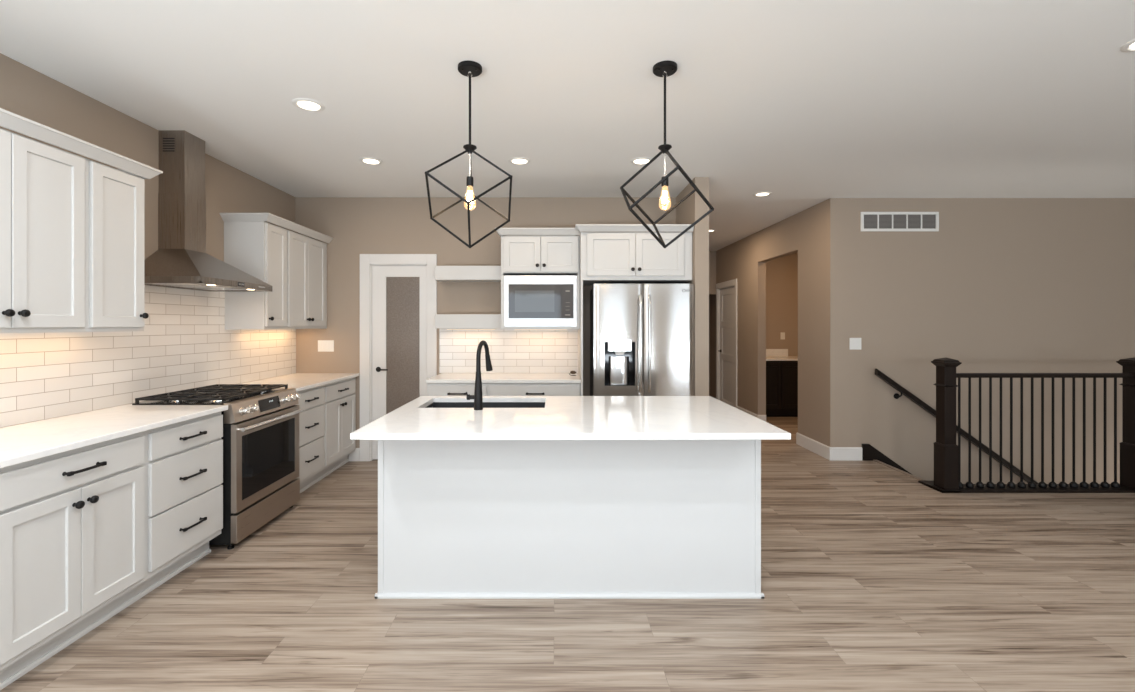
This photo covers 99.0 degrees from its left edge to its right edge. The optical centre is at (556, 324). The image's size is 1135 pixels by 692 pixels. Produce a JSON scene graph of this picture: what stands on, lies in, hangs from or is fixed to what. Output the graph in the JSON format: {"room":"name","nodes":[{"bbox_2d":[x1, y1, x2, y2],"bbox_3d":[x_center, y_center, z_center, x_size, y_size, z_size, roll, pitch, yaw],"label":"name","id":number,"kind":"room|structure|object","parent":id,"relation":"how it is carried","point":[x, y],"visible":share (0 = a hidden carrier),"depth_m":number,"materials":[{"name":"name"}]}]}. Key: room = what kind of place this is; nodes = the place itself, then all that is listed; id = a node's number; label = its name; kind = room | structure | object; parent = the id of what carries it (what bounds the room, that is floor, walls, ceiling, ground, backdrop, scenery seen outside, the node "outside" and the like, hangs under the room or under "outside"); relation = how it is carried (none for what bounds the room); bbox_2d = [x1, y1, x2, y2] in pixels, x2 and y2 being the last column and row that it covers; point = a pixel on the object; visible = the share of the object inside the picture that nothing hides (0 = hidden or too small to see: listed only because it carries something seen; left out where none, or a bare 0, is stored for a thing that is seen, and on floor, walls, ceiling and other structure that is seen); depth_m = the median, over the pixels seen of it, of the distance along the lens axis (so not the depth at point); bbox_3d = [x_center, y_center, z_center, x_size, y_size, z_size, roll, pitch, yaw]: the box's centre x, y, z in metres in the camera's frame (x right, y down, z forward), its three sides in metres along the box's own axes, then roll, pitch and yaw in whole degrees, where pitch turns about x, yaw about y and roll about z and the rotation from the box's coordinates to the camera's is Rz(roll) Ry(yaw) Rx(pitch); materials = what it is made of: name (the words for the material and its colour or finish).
{"room":"kitchen","nodes":[
{"label":"kitchen","id":0,"kind":"room"},
{"bbox_2d":[0,53,294,261],"bbox_3d":[-2.780,0.043,1.525,0.120,2.745,10.250,0,0,0],"label":"wall","id":1,"kind":"structure","parent":0,"point":[26,92],"depth_m":3.10,"materials":[{"name":"beige paint"}]},
{"bbox_2d":[0,128,84,332],"bbox_3d":[-2.527,-0.406,2.112,0.384,0.883,0.695,0,0,0],"label":"upper cabinet","id":2,"kind":"object","parent":1,"relation":"attached to","point":[42,186],"visible":1,"depth_m":2.23,"materials":[{"name":"grey paint"}]},
{"bbox_2d":[0,108,162,178],"bbox_3d":[-2.520,-0.876,2.312,0.398,0.058,1.095,0,0,0],"label":"crown molding","id":3,"kind":"structure","parent":1,"relation":"attached to","point":[9,120],"depth_m":2.35,"materials":[{"name":"grey paint"}]},
{"bbox_2d":[85,158,148,331],"bbox_3d":[-2.527,-0.406,2.635,0.384,0.883,0.350,0,0,0],"label":"upper cabinet","id":4,"kind":"object","parent":1,"relation":"attached to","point":[114,198],"visible":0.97,"depth_m":2.61,"materials":[{"name":"grey paint"}]},
{"bbox_2d":[0,285,295,427],"bbox_3d":[-2.716,0.088,3.405,0.008,0.826,3.290,0,0,0],"label":"tiled wall","id":5,"kind":"structure","parent":1,"relation":"attached to","point":[184,343],"depth_m":3.17,"materials":[{"name":"white tile"}]},
{"bbox_2d":[144,130,272,291],"bbox_3d":[-2.470,-0.796,3.418,0.497,1.068,0.764,0,0,0],"label":"range hood","id":6,"kind":"object","parent":1,"relation":"attached to","point":[181,260],"visible":0.97,"depth_m":3.31,"materials":[{"name":"silver metal"}]},
{"bbox_2d":[224,221,286,328],"bbox_3d":[-2.527,-0.406,4.128,0.384,0.883,0.325,0,0,0],"label":"upper cabinet","id":7,"kind":"object","parent":1,"relation":"attached to","point":[258,249],"visible":0.99,"depth_m":3.96,"materials":[{"name":"grey paint"}]},
{"bbox_2d":[286,229,326,328],"bbox_3d":[-2.527,-0.406,4.669,0.384,0.883,0.758,0,0,0],"label":"upper cabinet","id":8,"kind":"object","parent":1,"relation":"attached to","point":[306,256],"visible":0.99,"depth_m":4.60,"materials":[{"name":"grey paint"}]},
{"bbox_2d":[220,213,332,242],"bbox_3d":[-2.520,-0.876,4.479,0.398,0.058,1.128,0,0,0],"label":"crown molding","id":9,"kind":"structure","parent":8,"relation":"on","point":[268,217],"depth_m":4.05,"materials":[{"name":"grey paint"}]},
{"bbox_2d":[295,197,675,447],"bbox_3d":[-0.738,0.043,5.105,3.965,2.745,0.110,0,0,0],"label":"wall","id":10,"kind":"structure","parent":0,"point":[357,226],"depth_m":5.05,"materials":[{"name":"beige paint"}]},
{"bbox_2d":[318,340,333,351],"bbox_3d":[-2.400,0.218,5.045,0.165,0.118,0.010,0,0,0],"label":"light switch","id":11,"kind":"object","parent":10,"relation":"attached to","point":[323,345],"visible":1,"depth_m":5.04,"materials":[{"name":"white plastic"}]},
{"bbox_2d":[348,448,359,460],"bbox_3d":[-2.103,1.347,5.043,0.114,0.135,0.014,0,0,0],"label":"baseboard","id":12,"kind":"structure","parent":10,"relation":"attached to","point":[355,455],"depth_m":5.04,"materials":[{"name":"white paint"}]},
{"bbox_2d":[360,254,436,460],"bbox_3d":[-1.644,0.339,5.084,0.798,2.152,0.152,0,0,0],"label":"door","id":13,"kind":"structure","parent":10,"relation":"in","point":[398,292],"depth_m":5.06,"materials":[{"name":"white paint"}]},
{"bbox_2d":[435,266,500,281],"bbox_3d":[-0.865,-0.517,4.925,0.680,0.140,0.250,0,0,0],"label":"floating shelf","id":14,"kind":"object","parent":10,"relation":"attached to","point":[442,273],"visible":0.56,"depth_m":4.80,"materials":[{"name":"grey paint"}]},
{"bbox_2d":[435,314,500,327],"bbox_3d":[-0.865,-0.036,4.925,0.680,0.140,0.250,0,0,0],"label":"floating shelf","id":15,"kind":"object","parent":10,"relation":"attached to","point":[441,320],"visible":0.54,"depth_m":4.80,"materials":[{"name":"grey paint"}]},
{"bbox_2d":[446,328,495,329],"bbox_3d":[-0.870,0.040,4.930,0.500,0.012,0.036,0,0,0],"label":"light","id":16,"kind":"object","parent":15,"relation":"attached to","point":[446,328],"visible":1,"depth_m":4.92,"materials":[{"name":"white plastic"}]},
{"bbox_2d":[439,328,577,372],"bbox_3d":[-0.497,0.266,5.046,1.439,0.471,0.008,0,0,0],"label":"tiled wall","id":17,"kind":"structure","parent":10,"relation":"attached to","point":[510,350],"depth_m":5.04,"materials":[{"name":"white tile"}]},
{"bbox_2d":[501,235,579,328],"bbox_3d":[-0.153,-0.406,4.789,0.742,0.883,0.520,0,0,0],"label":"upper cabinet","id":18,"kind":"object","parent":10,"relation":"attached to","point":[521,255],"visible":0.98,"depth_m":4.58,"materials":[{"name":"grey paint"}]},
{"bbox_2d":[504,276,576,326],"bbox_3d":[-0.151,-0.225,4.778,0.682,0.480,0.415,0,0,0],"label":"microwave","id":19,"kind":"object","parent":18,"relation":"in","point":[529,301],"visible":1,"depth_m":4.57,"materials":[{"name":"grey"}]},
{"bbox_2d":[513,329,567,329],"bbox_3d":[-0.160,0.042,4.900,0.550,0.012,0.036,0,0,0],"label":"light","id":20,"kind":"object","parent":18,"relation":"attached to","point":[513,329],"visible":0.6,"depth_m":4.88,"materials":[{"name":"white plastic"}]},
{"bbox_2d":[0,0,1134,250],"bbox_3d":[2.240,-1.390,3.275,10.220,0.120,14.050,0,0,0],"label":"ceiling","id":21,"kind":"structure","parent":0,"point":[806,103],"depth_m":2.73,"materials":[{"name":"white paint"}]},
{"bbox_2d":[292,98,324,111],"bbox_3d":[-1.497,-1.326,2.930,0.180,0.008,0.180,0,0,0],"label":"recessed light","id":22,"kind":"object","parent":21,"relation":"in","point":[306,104],"visible":1,"depth_m":2.92,"materials":[{"name":"white plastic"}]},
{"bbox_2d":[359,157,382,164],"bbox_3d":[-1.502,-1.326,3.930,0.180,0.008,0.180,0,0,0],"label":"recessed light","id":23,"kind":"object","parent":21,"relation":"in","point":[367,160],"visible":1,"depth_m":3.92,"materials":[{"name":"white plastic"}]},
{"bbox_2d":[425,60,512,247],"bbox_3d":[-0.446,-0.863,2.500,0.457,0.934,0.485,0,0,0],"label":"pendant light","id":24,"kind":"object","parent":21,"relation":"hanging from","point":[470,69],"visible":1,"depth_m":2.48,"materials":[{"name":"black metal"}]},
{"bbox_2d":[466,176,473,186],"bbox_3d":[-0.446,-0.739,2.500,0.036,0.050,0.036,0,0,0],"label":"socket","id":25,"kind":"object","parent":24,"relation":"attached to","point":[469,180],"depth_m":2.49,"materials":[{"name":"black metal"}]},
{"bbox_2d":[508,157,530,164],"bbox_3d":[-0.299,-1.326,3.930,0.180,0.008,0.180,0,0,0],"label":"recessed light","id":26,"kind":"object","parent":21,"relation":"in","point":[515,160],"visible":1,"depth_m":3.91,"materials":[{"name":"white plastic"}]},
{"bbox_2d":[630,157,651,164],"bbox_3d":[0.689,-1.326,3.930,0.180,0.008,0.180,0,0,0],"label":"recessed light","id":27,"kind":"object","parent":21,"relation":"in","point":[640,160],"visible":0.86,"depth_m":3.91,"materials":[{"name":"white plastic"}]},
{"bbox_2d":[620,60,713,247],"bbox_3d":[0.559,-0.863,2.500,0.436,0.934,0.490,0,0,0],"label":"pendant light","id":28,"kind":"object","parent":21,"relation":"hanging from","point":[664,69],"visible":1,"depth_m":2.48,"materials":[{"name":"black metal"}]},
{"bbox_2d":[661,176,668,186],"bbox_3d":[0.559,-0.739,2.500,0.036,0.050,0.036,0,0,0],"label":"socket","id":29,"kind":"object","parent":28,"relation":"attached to","point":[666,183],"depth_m":2.49,"materials":[{"name":"black metal"}]},
{"bbox_2d":[753,191,771,196],"bbox_3d":[2.090,-1.326,4.920,0.180,0.008,0.180,0,0,0],"label":"recessed light","id":30,"kind":"object","parent":21,"relation":"in","point":[766,193],"visible":1,"depth_m":4.92,"materials":[{"name":"white plastic"}]},
{"bbox_2d":[1120,39,1134,51],"bbox_3d":[2.775,-1.326,2.270,0.180,0.008,0.180,0,0,0],"label":"recessed light","id":31,"kind":"object","parent":21,"relation":"in","point":[1129,46],"visible":1,"depth_m":2.31,"materials":[{"name":"white plastic"}]},
{"bbox_2d":[0,417,1134,691],"bbox_3d":[2.240,1.555,3.275,10.220,0.280,14.050,0,0,0],"label":"floor","id":32,"kind":"structure","parent":0,"point":[875,578],"depth_m":2.32,"materials":[{"name":"beige wood"}]},
{"bbox_2d":[0,432,144,689],"bbox_3d":[-2.375,0.973,2.112,0.687,0.884,0.695,0,0,0],"label":"base cabinet","id":33,"kind":"object","parent":32,"relation":"on","point":[72,522],"visible":1,"depth_m":2.06,"materials":[{"name":"grey paint"}]},
{"bbox_2d":[0,401,227,468],"bbox_3d":[-2.386,0.516,2.771,0.667,0.030,2.062,0,0,0],"label":"countertop","id":34,"kind":"structure","parent":33,"relation":"on","point":[25,442],"depth_m":2.37,"materials":[{"name":"white stone"}]},
{"bbox_2d":[129,412,222,603],"bbox_3d":[-2.375,0.973,2.743,0.687,0.884,0.565,0,0,0],"label":"base cabinet","id":35,"kind":"object","parent":32,"relation":"on","point":[183,465],"visible":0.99,"depth_m":2.68,"materials":[{"name":"grey paint"}]},
{"bbox_2d":[132,384,302,549],"bbox_3d":[-2.312,0.939,3.419,0.708,0.953,0.750,0,0,0],"label":"gas range","id":36,"kind":"object","parent":32,"relation":"on","point":[260,438],"visible":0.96,"depth_m":3.28,"materials":[{"name":"silver metal"}]},
{"bbox_2d":[132,388,286,404],"bbox_3d":[-2.376,0.501,3.419,0.581,0.016,0.750,0,0,0],"label":"cooktop","id":37,"kind":"object","parent":36,"relation":"in","point":[145,402],"depth_m":3.13,"materials":[{"name":"black metal"}]},
{"bbox_2d":[296,385,324,492],"bbox_3d":[-2.375,0.973,4.079,0.687,0.884,0.533,0,0,0],"label":"base cabinet","id":38,"kind":"object","parent":32,"relation":"on","point":[312,418],"visible":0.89,"depth_m":4.12,"materials":[{"name":"grey paint"}]},
{"bbox_2d":[315,377,355,482],"bbox_3d":[-2.375,0.973,4.695,0.687,0.884,0.700,0,0,0],"label":"base cabinet","id":39,"kind":"object","parent":32,"relation":"on","point":[340,396],"visible":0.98,"depth_m":4.63,"materials":[{"name":"grey paint"}]},
{"bbox_2d":[240,373,358,391],"bbox_3d":[-2.386,0.516,4.426,0.667,0.030,1.248,0,0,0],"label":"countertop","id":40,"kind":"structure","parent":39,"relation":"on","point":[299,381],"depth_m":4.46,"materials":[{"name":"white stone"}]},
{"bbox_2d":[427,383,487,395],"bbox_3d":[-0.906,0.973,4.722,0.557,0.884,0.652,0,0,0],"label":"base cabinet","id":41,"kind":"object","parent":32,"relation":"on","point":[433,389],"visible":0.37,"depth_m":4.44,"materials":[{"name":"grey paint"}]},
{"bbox_2d":[488,383,579,395],"bbox_3d":[-0.204,0.973,4.722,0.848,0.884,0.652,0,0,0],"label":"base cabinet","id":42,"kind":"object","parent":32,"relation":"on","point":[494,389],"visible":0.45,"depth_m":4.44,"materials":[{"name":"grey paint"}]},
{"bbox_2d":[426,373,580,382],"bbox_3d":[-0.487,0.516,4.740,1.416,0.030,0.620,0,0,0],"label":"countertop","id":43,"kind":"structure","parent":42,"relation":"on","point":[443,377],"depth_m":4.54,"materials":[{"name":"white stone"}]},
{"bbox_2d":[375,440,763,598],"bbox_3d":[0.067,0.973,2.956,2.016,0.884,0.896,0,0,0],"label":"kitchen island","id":44,"kind":"object","parent":32,"relation":"on","point":[458,519],"visible":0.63,"depth_m":2.52,"materials":[{"name":"grey paint"}]},
{"bbox_2d":[350,396,790,439],"bbox_3d":[0.065,0.516,2.835,2.040,0.030,1.180,0,0,0],"label":"island countertop","id":45,"kind":"structure","parent":44,"relation":"on","point":[562,417],"depth_m":2.54,"materials":[{"name":"white stone"}]},
{"bbox_2d":[466,340,492,409],"bbox_3d":[-0.468,0.297,2.968,0.096,0.408,0.238,0,0,10],"label":"faucet","id":46,"kind":"object","parent":45,"relation":"on","point":[478,396],"visible":1,"depth_m":2.87,"materials":[{"name":"black metal"}]},
{"bbox_2d":[425,402,544,407],"bbox_3d":[-0.459,0.653,3.135,0.821,0.243,0.448,0,0,0],"label":"sink","id":47,"kind":"object","parent":45,"relation":"in","point":[434,404],"visible":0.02,"depth_m":3.34,"materials":[{"name":"grey"}]},
{"bbox_2d":[578,232,691,395],"bbox_3d":[0.731,0.284,4.712,1.018,2.262,0.674,0,0,0],"label":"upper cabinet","id":48,"kind":"object","parent":32,"relation":"on","point":[605,257],"visible":0.98,"depth_m":4.42,"materials":[{"name":"grey paint"}]},
{"bbox_2d":[496,224,693,237],"bbox_3d":[0.333,-0.877,4.705,1.814,0.059,0.688,0,0,0],"label":"crown molding","id":49,"kind":"structure","parent":48,"relation":"attached to","point":[580,228],"depth_m":4.40,"materials":[{"name":"grey paint"}]},
{"bbox_2d":[590,284,693,395],"bbox_3d":[0.784,0.522,4.644,0.903,1.785,0.752,0,0,0],"label":"refrigerator","id":50,"kind":"object","parent":32,"relation":"on","point":[642,335],"visible":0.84,"depth_m":4.34,"materials":[{"name":"grey metal"}]},
{"bbox_2d":[766,361,797,416],"bbox_3d":[3.640,0.981,7.694,1.300,0.868,0.607,0,0,0],"label":"vanity cabinet","id":51,"kind":"object","parent":32,"relation":"on","point":[781,376],"visible":0.4,"depth_m":7.40,"materials":[{"name":"brown wood"}]},
{"bbox_2d":[766,349,797,360],"bbox_3d":[3.643,0.470,7.689,1.313,0.150,0.619,0,0,0],"label":"countertop","id":52,"kind":"structure","parent":51,"relation":"on","point":[771,354],"depth_m":7.93,"materials":[{"name":"white stone"}]},
{"bbox_2d":[918,357,1134,492],"bbox_3d":[5.220,0.857,4.223,3.940,1.156,0.275,0,0,0],"label":"stair railing","id":53,"kind":"object","parent":32,"relation":"on","point":[947,455],"visible":1,"depth_m":4.16,"materials":[{"name":"brown wood"}]},
{"bbox_2d":[676,177,708,395],"bbox_3d":[1.308,0.043,7.280,0.126,2.745,5.840,0,0,0],"label":"wall partition","id":54,"kind":"structure","parent":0,"point":[691,209],"depth_m":4.36,"materials":[{"name":"beige paint"}]},
{"bbox_2d":[709,294,715,397],"bbox_3d":[2.936,0.043,9.510,3.129,2.745,1.380,0,0,0],"label":"wall","id":55,"kind":"structure","parent":0,"point":[712,297],"depth_m":9.28,"materials":[{"name":"beige paint"}]},
{"bbox_2d":[709,251,715,293],"bbox_3d":[2.178,0.043,8.770,1.613,2.745,0.100,0,0,0],"label":"wall","id":56,"kind":"structure","parent":0,"point":[712,254],"depth_m":8.72,"materials":[{"name":"beige paint"}]},
{"bbox_2d":[716,198,840,446],"bbox_3d":[2.926,0.043,6.900,0.115,2.745,3.640,0,0,0],"label":"wall","id":57,"kind":"structure","parent":0,"point":[814,233],"depth_m":5.57,"materials":[{"name":"beige paint"}]},
{"bbox_2d":[716,279,736,407],"bbox_3d":[2.909,0.340,8.182,0.149,2.150,0.985,0,0,0],"label":"door","id":58,"kind":"structure","parent":57,"relation":"in","point":[726,292],"depth_m":8.24,"materials":[{"name":"white paint"}]},
{"bbox_2d":[737,406,830,459],"bbox_3d":[2.920,1.347,6.375,0.129,0.135,2.619,0,0,0],"label":"baseboard","id":59,"kind":"structure","parent":57,"relation":"attached to","point":[823,450],"depth_m":5.47,"materials":[{"name":"white paint"}]},
{"bbox_2d":[766,253,797,355],"bbox_3d":[3.692,0.043,6.640,1.416,2.745,2.920,0,0,0],"label":"wall","id":60,"kind":"structure","parent":0,"point":[781,273],"depth_m":8.00,"materials":[{"name":"beige paint"}]},
{"bbox_2d":[841,198,1134,483],"bbox_3d":[5.092,1.417,5.130,4.216,5.495,0.100,0,0,0],"label":"wall","id":61,"kind":"structure","parent":0,"point":[1003,285],"depth_m":5.08,"materials":[{"name":"beige paint"}]},
{"bbox_2d":[831,447,861,459],"bbox_3d":[3.032,1.347,5.073,0.326,0.135,0.014,0,0,0],"label":"baseboard","id":62,"kind":"structure","parent":61,"relation":"attached to","point":[837,453],"depth_m":5.07,"materials":[{"name":"white paint"}]},
{"bbox_2d":[850,338,860,349],"bbox_3d":[3.130,0.196,5.075,0.122,0.122,0.010,0,0,0],"label":"light switch","id":63,"kind":"object","parent":61,"relation":"attached to","point":[855,343],"visible":1,"depth_m":5.07,"materials":[{"name":"white plastic"}]},
{"bbox_2d":[862,444,910,473],"bbox_3d":[5.147,2.704,5.070,3.905,2.922,0.020,0,0,0],"label":"skirt board","id":64,"kind":"object","parent":61,"relation":"attached to","point":[869,453],"visible":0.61,"depth_m":5.06,"materials":[{"name":"brown wood"}]},
{"bbox_2d":[860,212,938,230],"bbox_3d":[3.590,-1.081,5.074,0.812,0.203,0.012,0,0,0],"label":"air vent","id":65,"kind":"object","parent":61,"relation":"in","point":[869,221],"visible":1,"depth_m":5.07,"materials":[{"name":"white plastic"}]},
{"bbox_2d":[864,215,877,228],"bbox_3d":[3.288,-1.078,5.074,0.139,0.138,0.007,0,0,0],"label":"grille","id":66,"kind":"object","parent":65,"relation":"attached to","point":[870,221],"depth_m":5.07,"materials":[{"name":"grey"}]},
{"bbox_2d":[879,215,891,228],"bbox_3d":[3.439,-1.078,5.074,0.139,0.138,0.007,0,0,0],"label":"grille","id":67,"kind":"object","parent":65,"relation":"attached to","point":[885,221],"depth_m":5.07,"materials":[{"name":"grey"}]},
{"bbox_2d":[893,215,906,228],"bbox_3d":[3.590,-1.078,5.074,0.139,0.138,0.007,0,0,0],"label":"grille","id":68,"kind":"object","parent":65,"relation":"attached to","point":[899,221],"depth_m":5.07,"materials":[{"name":"grey"}]},
{"bbox_2d":[908,215,920,228],"bbox_3d":[3.741,-1.078,5.074,0.139,0.138,0.007,0,0,0],"label":"grille","id":69,"kind":"object","parent":65,"relation":"attached to","point":[914,221],"depth_m":5.07,"materials":[{"name":"grey"}]},
{"bbox_2d":[922,215,934,228],"bbox_3d":[3.892,-1.078,5.074,0.139,0.138,0.007,0,0,0],"label":"grille","id":70,"kind":"object","parent":65,"relation":"attached to","point":[928,221],"depth_m":5.07,"materials":[{"name":"grey"}]},
{"bbox_2d":[873,460,925,480],"bbox_3d":[3.322,1.421,4.670,0.045,0.029,0.820,0,0,0],"label":"trim","id":71,"kind":"structure","parent":61,"relation":"attached to","point":[877,461],"depth_m":4.67,"materials":[{"name":"brown wood"}]},
{"bbox_2d":[875,368,1037,483],"bbox_3d":[5.100,1.756,5.029,3.600,2.612,0.101,0,0,0],"label":"handrail","id":72,"kind":"object","parent":61,"relation":"attached to","point":[888,380],"visible":0.52,"depth_m":4.98,"materials":[{"name":"brown wood"}]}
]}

